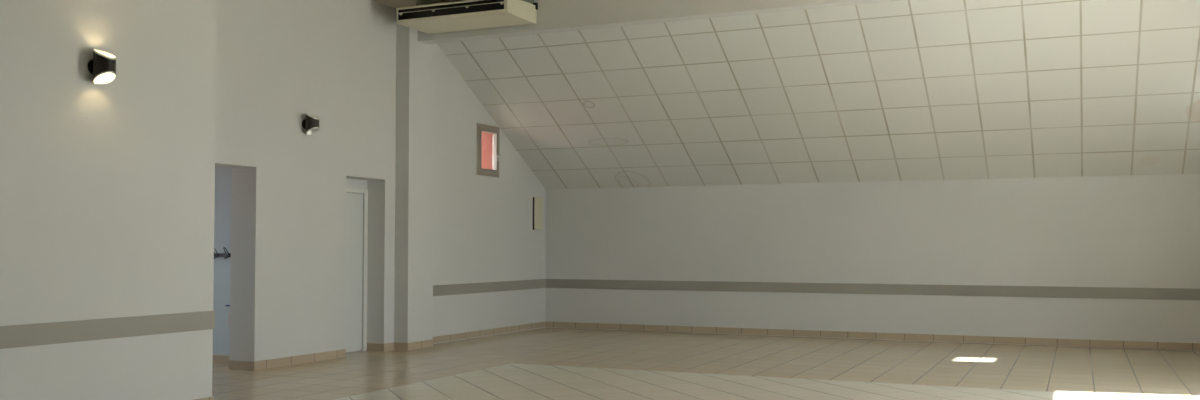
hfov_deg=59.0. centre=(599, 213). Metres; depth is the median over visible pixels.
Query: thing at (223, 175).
door
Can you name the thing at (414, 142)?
pillar
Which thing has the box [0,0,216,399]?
wall
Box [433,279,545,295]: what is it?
trim
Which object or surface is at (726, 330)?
baseboard
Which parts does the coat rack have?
rail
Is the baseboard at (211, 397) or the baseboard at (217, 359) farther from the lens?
the baseboard at (217, 359)
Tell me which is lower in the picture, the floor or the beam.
the floor
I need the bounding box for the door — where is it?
[345,178,367,352]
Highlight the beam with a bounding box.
[417,0,902,43]
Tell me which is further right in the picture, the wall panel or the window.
the wall panel
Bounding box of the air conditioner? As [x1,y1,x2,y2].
[396,0,537,33]
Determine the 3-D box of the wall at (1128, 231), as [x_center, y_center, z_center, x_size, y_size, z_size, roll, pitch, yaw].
[3.852,0.249,15.760,11.065,3.200,0.200,-1,-2,24]
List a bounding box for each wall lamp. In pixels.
[88,49,115,83]
[302,113,318,134]
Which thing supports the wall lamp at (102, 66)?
attached to the wall at (107, 191)
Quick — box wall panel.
[533,197,542,229]
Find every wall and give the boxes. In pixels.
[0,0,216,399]
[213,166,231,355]
[215,0,545,361]
[545,174,1199,350]
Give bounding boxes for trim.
[0,311,214,348]
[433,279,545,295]
[546,279,1199,299]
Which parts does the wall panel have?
panel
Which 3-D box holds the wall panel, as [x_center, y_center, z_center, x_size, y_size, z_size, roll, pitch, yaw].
[-1.024,0.007,17.523,0.034,0.535,0.305,-1,-2,24]
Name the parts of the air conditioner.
panel, panel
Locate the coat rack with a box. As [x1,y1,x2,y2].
[214,247,230,258]
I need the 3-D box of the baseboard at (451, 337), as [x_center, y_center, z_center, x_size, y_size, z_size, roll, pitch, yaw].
[-1.674,1.796,16.059,0.011,0.089,3.695,-1,-2,24]
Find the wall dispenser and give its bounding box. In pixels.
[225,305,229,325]
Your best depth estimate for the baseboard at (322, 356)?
11.93 m
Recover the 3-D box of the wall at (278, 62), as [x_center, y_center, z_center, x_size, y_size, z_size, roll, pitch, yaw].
[-2.913,-0.761,13.830,0.350,5.081,9.347,-1,-2,24]
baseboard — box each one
[194,396,213,399]
[212,355,229,364]
[229,349,345,370]
[367,342,393,351]
[394,339,433,350]
[433,321,545,342]
[546,321,1199,350]
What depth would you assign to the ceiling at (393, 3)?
13.63 m
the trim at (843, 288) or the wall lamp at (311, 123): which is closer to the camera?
the wall lamp at (311, 123)
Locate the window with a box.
[477,123,499,177]
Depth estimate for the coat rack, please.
12.15 m
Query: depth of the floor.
11.46 m
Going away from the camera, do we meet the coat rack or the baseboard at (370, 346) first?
the coat rack
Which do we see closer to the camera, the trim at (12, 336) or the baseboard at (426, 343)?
the trim at (12, 336)
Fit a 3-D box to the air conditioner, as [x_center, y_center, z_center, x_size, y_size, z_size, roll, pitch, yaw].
[-1.661,-2.544,13.274,1.594,0.349,0.764,-1,-2,24]
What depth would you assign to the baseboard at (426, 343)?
13.85 m
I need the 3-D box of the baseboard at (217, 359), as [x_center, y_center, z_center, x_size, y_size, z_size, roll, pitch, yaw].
[-5.507,1.691,12.675,3.485,0.101,0.011,-1,-2,24]
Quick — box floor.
[212,327,1199,399]
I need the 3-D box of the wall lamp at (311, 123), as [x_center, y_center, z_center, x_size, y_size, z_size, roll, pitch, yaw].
[-3.334,-1.036,12.260,0.182,0.254,0.152,-1,-2,24]
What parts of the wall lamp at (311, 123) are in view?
plate, lamp shade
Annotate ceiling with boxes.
[373,0,465,7]
[437,0,1199,188]
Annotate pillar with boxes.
[394,11,433,342]
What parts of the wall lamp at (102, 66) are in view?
plate, lamp shade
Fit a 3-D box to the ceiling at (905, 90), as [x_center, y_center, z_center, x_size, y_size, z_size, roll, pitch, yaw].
[3.048,-1.705,14.014,10.385,2.371,4.157,-1,-2,24]

